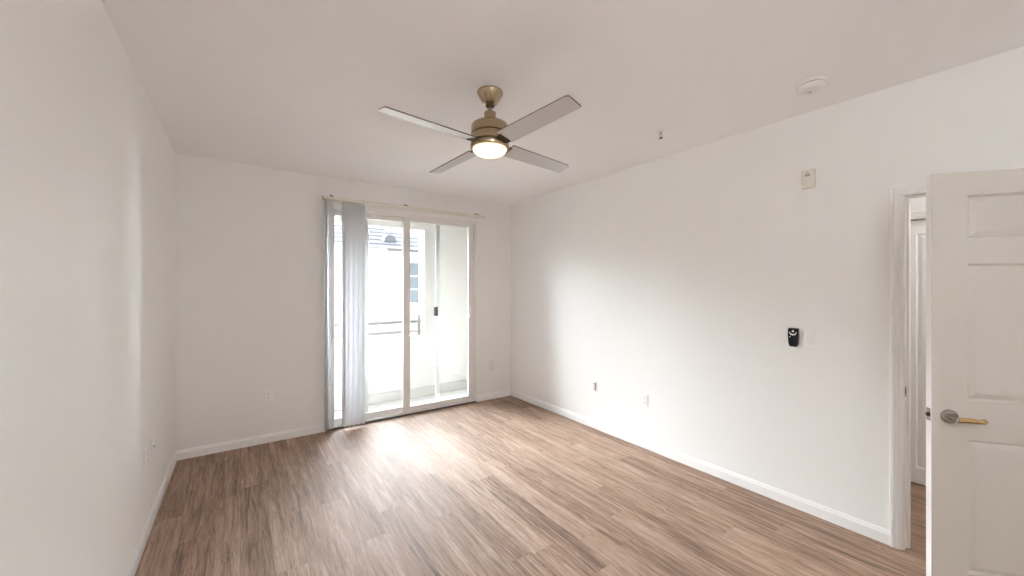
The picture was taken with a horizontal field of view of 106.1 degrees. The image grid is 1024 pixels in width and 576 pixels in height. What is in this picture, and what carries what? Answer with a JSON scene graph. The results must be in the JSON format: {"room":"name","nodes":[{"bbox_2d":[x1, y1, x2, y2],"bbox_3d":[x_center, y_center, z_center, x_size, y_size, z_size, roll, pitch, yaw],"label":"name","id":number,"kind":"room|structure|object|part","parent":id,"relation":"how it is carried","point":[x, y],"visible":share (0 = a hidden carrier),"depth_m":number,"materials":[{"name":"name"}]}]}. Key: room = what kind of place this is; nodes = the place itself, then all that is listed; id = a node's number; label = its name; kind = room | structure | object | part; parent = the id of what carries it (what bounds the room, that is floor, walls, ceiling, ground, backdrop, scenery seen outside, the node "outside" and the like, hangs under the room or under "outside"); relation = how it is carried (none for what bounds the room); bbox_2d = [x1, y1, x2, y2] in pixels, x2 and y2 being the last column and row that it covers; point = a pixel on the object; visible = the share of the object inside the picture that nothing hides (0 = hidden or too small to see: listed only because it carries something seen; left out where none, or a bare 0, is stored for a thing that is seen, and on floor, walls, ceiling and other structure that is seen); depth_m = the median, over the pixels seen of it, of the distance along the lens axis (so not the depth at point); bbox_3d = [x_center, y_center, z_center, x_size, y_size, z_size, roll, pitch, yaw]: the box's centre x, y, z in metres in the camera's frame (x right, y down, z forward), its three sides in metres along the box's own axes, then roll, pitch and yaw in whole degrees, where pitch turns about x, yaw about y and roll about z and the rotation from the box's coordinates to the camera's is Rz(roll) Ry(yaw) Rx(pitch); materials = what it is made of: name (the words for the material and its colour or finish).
{"room":"empty bedroom","nodes":[
{"label":"empty bedroom","id":0,"kind":"room"},
{"bbox_2d":[0,0,174,575],"bbox_3d":[-1.310,0.165,0.936,0.120,2.710,6.240,0,0,-35],"label":"wall","id":1,"kind":"structure","parent":0,"point":[87,159],"depth_m":1.39,"materials":[{"name":"white paint"}]},
{"bbox_2d":[144,446,146,468],"bbox_3d":[-2.211,1.020,2.326,0.009,0.116,0.072,0,0,-35],"label":"wall outlet","id":2,"kind":"object","parent":1,"relation":"attached to","point":[145,449],"visible":1,"depth_m":2.31,"materials":[{"name":"white plastic"}]},
{"bbox_2d":[125,451,176,575],"bbox_3d":[-1.213,1.478,0.913,0.013,0.085,6.090,0,0,-35],"label":"baseboard","id":3,"kind":"structure","parent":1,"relation":"attached to","point":[136,558],"depth_m":2.40,"materials":[{"name":"white paint"}]},
{"bbox_2d":[151,436,155,456],"bbox_3d":[-2.337,1.030,2.512,0.017,0.116,0.072,0,0,-35],"label":"plate","id":4,"kind":"object","parent":1,"relation":"attached to","point":[152,439],"visible":1,"depth_m":2.49,"materials":[{"name":"white plastic"}]},
{"bbox_3d":[-2.342,1.030,2.509,0.006,0.116,0.072,0,0,-35],"label":"plate","id":5,"kind":"part","parent":4,"relation":"part of","materials":[{"name":"white plastic"}]},
{"bbox_2d":[175,154,510,450],"bbox_3d":[-1.537,0.165,4.502,3.617,2.710,0.150,0,0,-35],"label":"wall","id":6,"kind":"structure","parent":0,"point":[249,239],"depth_m":3.78,"materials":[{"name":"white paint"}]},
{"bbox_2d":[264,389,272,401],"bbox_3d":[-2.400,1.060,3.796,0.072,0.116,0.009,0,0,-35],"label":"wall outlet","id":7,"kind":"object","parent":6,"relation":"attached to","point":[268,394],"visible":1,"depth_m":3.79,"materials":[{"name":"white plastic"}]},
{"bbox_2d":[176,389,510,460],"bbox_3d":[-1.490,1.478,4.435,3.617,0.085,0.013,0,0,-35],"label":"baseboard","id":8,"kind":"structure","parent":6,"relation":"attached to","point":[277,436],"depth_m":3.75,"materials":[{"name":"white paint"}]},
{"bbox_2d":[326,206,476,430],"bbox_3d":[-1.261,0.313,4.671,1.842,2.414,0.171,0,0,-35],"label":"door","id":9,"kind":"structure","parent":6,"relation":"in","point":[406,409],"depth_m":4.85,"materials":[{"name":"white plastic"}]},
{"bbox_3d":[-1.634,0.322,4.438,0.888,2.353,0.034,0,0,-35],"label":"fixed panel","id":10,"kind":"part","parent":9,"relation":"part of","materials":[{"name":"glass"}]},
{"bbox_3d":[-1.323,0.322,4.703,0.945,2.349,0.016,0,0,-35],"label":"screen panel","id":11,"kind":"part","parent":9,"relation":"part of","materials":[{"name":"glass"}]},
{"bbox_3d":[-0.917,0.322,4.889,0.953,2.353,0.034,0,0,-35],"label":"sliding panel","id":12,"kind":"part","parent":9,"relation":"part of","materials":[{"name":"glass"}]},
{"bbox_3d":[-0.551,0.310,5.096,0.032,0.200,0.049,0,0,-35],"label":"pull handle","id":13,"kind":"part","parent":9,"relation":"part of","materials":[{"name":"white plastic"}]},
{"bbox_2d":[322,195,484,430],"bbox_3d":[-1.179,0.243,4.597,1.974,2.483,0.106,0,0,-35],"label":"vertical blind","id":14,"kind":"object","parent":6,"relation":"attached to","point":[353,214],"visible":1,"depth_m":4.14,"materials":[{"name":"white"}]},
{"bbox_2d":[490,361,493,369],"bbox_3d":[-0.277,1.065,5.293,0.072,0.116,0.008,0,0,-35],"label":"blank plate","id":15,"kind":"object","parent":6,"relation":"attached to","point":[492,362],"visible":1,"depth_m":5.30,"materials":[{"name":"white plastic"}]},
{"bbox_2d":[334,216,467,399],"bbox_3d":[-2.214,0.235,5.529,3.950,2.870,0.230,0,0,-35],"label":"wall","id":16,"kind":"structure","parent":0,"point":[385,354],"depth_m":6.06,"materials":[{"name":"grey paint"}]},
{"bbox_2d":[334,315,420,337],"bbox_3d":[-2.634,0.575,5.239,2.930,0.320,0.048,0,0,-35],"label":"balcony railing","id":17,"kind":"object","parent":16,"relation":"on","point":[417,321],"visible":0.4,"depth_m":5.79,"materials":[{"name":"metal"}]},
{"bbox_3d":[-2.634,0.668,5.239,2.930,0.054,0.024,0,0,-35],"label":"rail","id":18,"kind":"part","parent":17,"relation":"part of","materials":[{"name":"metal"}]},
{"bbox_3d":[-2.634,0.517,5.239,2.930,0.054,0.024,0,0,-35],"label":"rail","id":19,"kind":"part","parent":17,"relation":"part of","materials":[{"name":"metal"}]},
{"bbox_3d":[-1.470,0.575,6.059,0.056,0.320,0.048,0,0,-35],"label":"post","id":20,"kind":"part","parent":17,"relation":"part of","materials":[{"name":"metal"}]},
{"bbox_2d":[334,380,467,410],"bbox_3d":[-2.206,1.597,5.387,3.800,0.145,0.012,0,0,-35],"label":"trim","id":21,"kind":"structure","parent":16,"relation":"attached to","point":[378,398],"depth_m":5.87,"materials":[{"name":"grey"}]},
{"bbox_2d":[334,389,467,417],"bbox_3d":[-1.976,1.770,5.061,4.100,0.200,1.270,0,0,-35],"label":"floor","id":22,"kind":"structure","parent":0,"point":[464,392],"depth_m":5.68,"materials":[{"name":"white concrete"}]},
{"bbox_2d":[135,395,925,575],"bbox_3d":[0.703,1.580,2.281,4.962,0.120,6.360,0,0,-35],"label":"floor","id":23,"kind":"structure","parent":0,"point":[510,485],"depth_m":2.58,"materials":[{"name":"wood"}]},
{"bbox_2d":[101,0,1023,204],"bbox_3d":[0.703,-1.260,2.281,4.962,0.140,6.360,0,0,-35],"label":"ceiling","id":24,"kind":"structure","parent":0,"point":[301,86],"depth_m":2.06,"materials":[{"name":"white paint"}]},
{"bbox_2d":[378,85,580,172],"bbox_3d":[-0.134,-0.994,2.327,1.008,0.392,1.008,0,0,5],"label":"ceiling fan","id":25,"kind":"object","parent":24,"relation":"hanging from","point":[490,137],"visible":1,"depth_m":2.23,"materials":[{"name":"grey wood"}]},
{"bbox_3d":[-0.443,-0.880,2.066,0.528,0.006,0.120,2,10,-40],"label":"blade","id":26,"kind":"part","parent":25,"relation":"part of","materials":[{"name":"grey wood"}]},
{"bbox_3d":[-0.395,-0.860,2.635,0.120,0.006,0.528,-15,8,-39],"label":"blade","id":27,"kind":"part","parent":25,"relation":"part of","materials":[{"name":"grey wood"}]},
{"bbox_3d":[0.174,-0.859,2.587,0.528,0.006,0.120,2,-16,-40],"label":"blade","id":28,"kind":"part","parent":25,"relation":"part of","materials":[{"name":"grey wood"}]},
{"bbox_3d":[0.126,-0.878,2.018,0.120,0.006,0.528,19,-13,-38],"label":"blade","id":29,"kind":"part","parent":25,"relation":"part of","materials":[{"name":"grey wood"}]},
{"bbox_2d":[656,129,665,138],"bbox_3d":[1.127,-1.162,2.913,0.076,0.056,0.076,0,0,-35],"label":"sprinkler","id":30,"kind":"object","parent":24,"relation":"attached to","point":[660,131],"visible":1,"depth_m":2.90,"materials":[{"name":"white plastic"}]},
{"bbox_2d":[795,76,826,94],"bbox_3d":[1.731,-1.165,2.230,0.144,0.050,0.144,0,0,-35],"label":"smoke detector","id":31,"kind":"object","parent":24,"relation":"attached to","point":[811,85],"visible":1,"depth_m":2.20,"materials":[{"name":"white plastic"}]},
{"bbox_2d":[511,46,1023,529],"bbox_3d":[1.744,0.165,3.089,0.120,2.710,6.240,0,0,-35],"label":"wall","id":32,"kind":"structure","parent":0,"point":[680,280],"depth_m":2.87,"materials":[{"name":"white paint"}]},
{"bbox_2d":[592,380,596,391],"bbox_3d":[0.894,1.064,4.181,0.011,0.116,0.072,0,0,-35],"label":"jack plate","id":33,"kind":"object","parent":32,"relation":"attached to","point":[594,383],"visible":1,"depth_m":4.17,"materials":[{"name":"white plastic"}]},
{"bbox_2d":[641,393,647,406],"bbox_3d":[1.261,1.064,3.663,0.009,0.116,0.072,0,0,-35],"label":"wall outlet","id":34,"kind":"object","parent":32,"relation":"attached to","point":[644,398],"visible":1,"depth_m":3.66,"materials":[{"name":"white plastic"}]},
{"bbox_2d":[511,389,888,544],"bbox_3d":[1.733,1.478,2.989,0.013,0.085,6.090,0,0,-35],"label":"baseboard","id":35,"kind":"structure","parent":32,"relation":"attached to","point":[880,534],"depth_m":2.97,"materials":[{"name":"white paint"}]},
{"bbox_2d":[788,328,798,346],"bbox_3d":[1.951,0.340,2.669,0.024,0.128,0.062,0,0,-35],"label":"remote control","id":36,"kind":"object","parent":32,"relation":"attached to","point":[793,333],"visible":1,"depth_m":2.66,"materials":[{"name":"black plastic"}]},
{"bbox_2d":[802,168,815,189],"bbox_3d":[1.998,-0.737,2.595,0.034,0.128,0.072,0,0,-35],"label":"wall sensor","id":37,"kind":"object","parent":32,"relation":"attached to","point":[809,175],"visible":1,"depth_m":2.58,"materials":[{"name":"beige plastic"}]},
{"bbox_2d":[803,331,815,348],"bbox_3d":[2.008,0.346,2.600,0.012,0.116,0.072,0,0,-35],"label":"light switch","id":38,"kind":"object","parent":32,"relation":"attached to","point":[809,337],"visible":1,"depth_m":2.60,"materials":[{"name":"white plastic"}]},
{"bbox_2d":[889,165,1023,550],"bbox_3d":[2.559,0.459,1.932,0.156,2.122,0.940,0,0,-35],"label":"door frame","id":39,"kind":"structure","parent":32,"relation":"attached to","point":[900,196],"depth_m":2.25,"materials":[{"name":"white paint"}]},
{"bbox_2d":[926,168,1023,575],"bbox_3d":[2.362,0.487,1.705,0.825,2.046,0.166,0,0,18],"label":"door","id":40,"kind":"structure","parent":32,"relation":"in","point":[975,219],"depth_m":1.77,"materials":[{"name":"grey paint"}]},
{"bbox_3d":[1.977,0.596,1.827,0.002,0.058,0.025,0,0,18],"label":"latch plate","id":41,"kind":"part","parent":40,"relation":"part of","materials":[{"name":"silver metal"}]},
{"bbox_3d":[2.068,0.596,1.724,0.110,0.025,0.027,0,0,11],"label":"lever","id":42,"kind":"part","parent":40,"relation":"part of","materials":[{"name":"gold metal"}]},
{"bbox_2d":[910,197,925,211],"bbox_3d":[3.350,0.165,2.728,0.120,2.710,3.800,0,0,-35],"label":"wall","id":43,"kind":"structure","parent":0,"point":[916,204],"depth_m":2.95,"materials":[{"name":"white paint"}]},
{"bbox_2d":[910,219,925,485],"bbox_3d":[3.285,0.491,2.737,0.100,2.034,0.802,0,0,-35],"label":"door","id":44,"kind":"structure","parent":43,"relation":"in","point":[917,227],"depth_m":2.98,"materials":[{"name":"white paint"}]},
{"bbox_2d":[910,210,925,220],"bbox_3d":[3.319,0.463,2.757,0.138,2.114,0.929,0,0,-35],"label":"door frame","id":45,"kind":"structure","parent":43,"relation":"attached to","point":[921,214],"depth_m":2.95,"materials":[{"name":"white paint"}]},
{"label":"outside","id":46,"kind":"structure","parent":0,"visible":0},
{"bbox_3d":[-9.221,5.070,21.767,38.000,0.100,33.790,0,0,-35],"label":"ground","id":47,"kind":"structure","parent":46,"visible":0},
{"bbox_2d":[334,224,418,339],"bbox_3d":[-9.310,1.114,12.952,14.700,7.812,9.100,0,0,-35],"label":"house","id":48,"kind":"structure","parent":47,"relation":"on","point":[385,246],"depth_m":11.97,"materials":[{"name":"white paint"}]},
{"bbox_3d":[-7.026,0.830,9.711,13.700,0.040,0.030,0,0,-35],"label":"belt trim","id":49,"kind":"part","parent":48,"relation":"part of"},
{"bbox_3d":[-7.026,0.650,9.711,13.700,0.040,0.030,0,0,-35],"label":"belt trim","id":50,"kind":"part","parent":48,"relation":"part of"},
{"bbox_2d":[382,235,396,241],"bbox_3d":[-4.167,-1.617,12.789,0.410,0.225,0.790,0,0,-35],"label":"roof vent","id":51,"kind":"object","parent":48,"relation":"attached to","point":[389,238],"depth_m":12.47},
{"bbox_3d":[-3.000,-0.180,12.556,1.140,1.280,0.009,0,0,-35],"label":"pane","id":52,"kind":"part","parent":48,"relation":"part of","materials":[{"name":"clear glass"}]}
]}

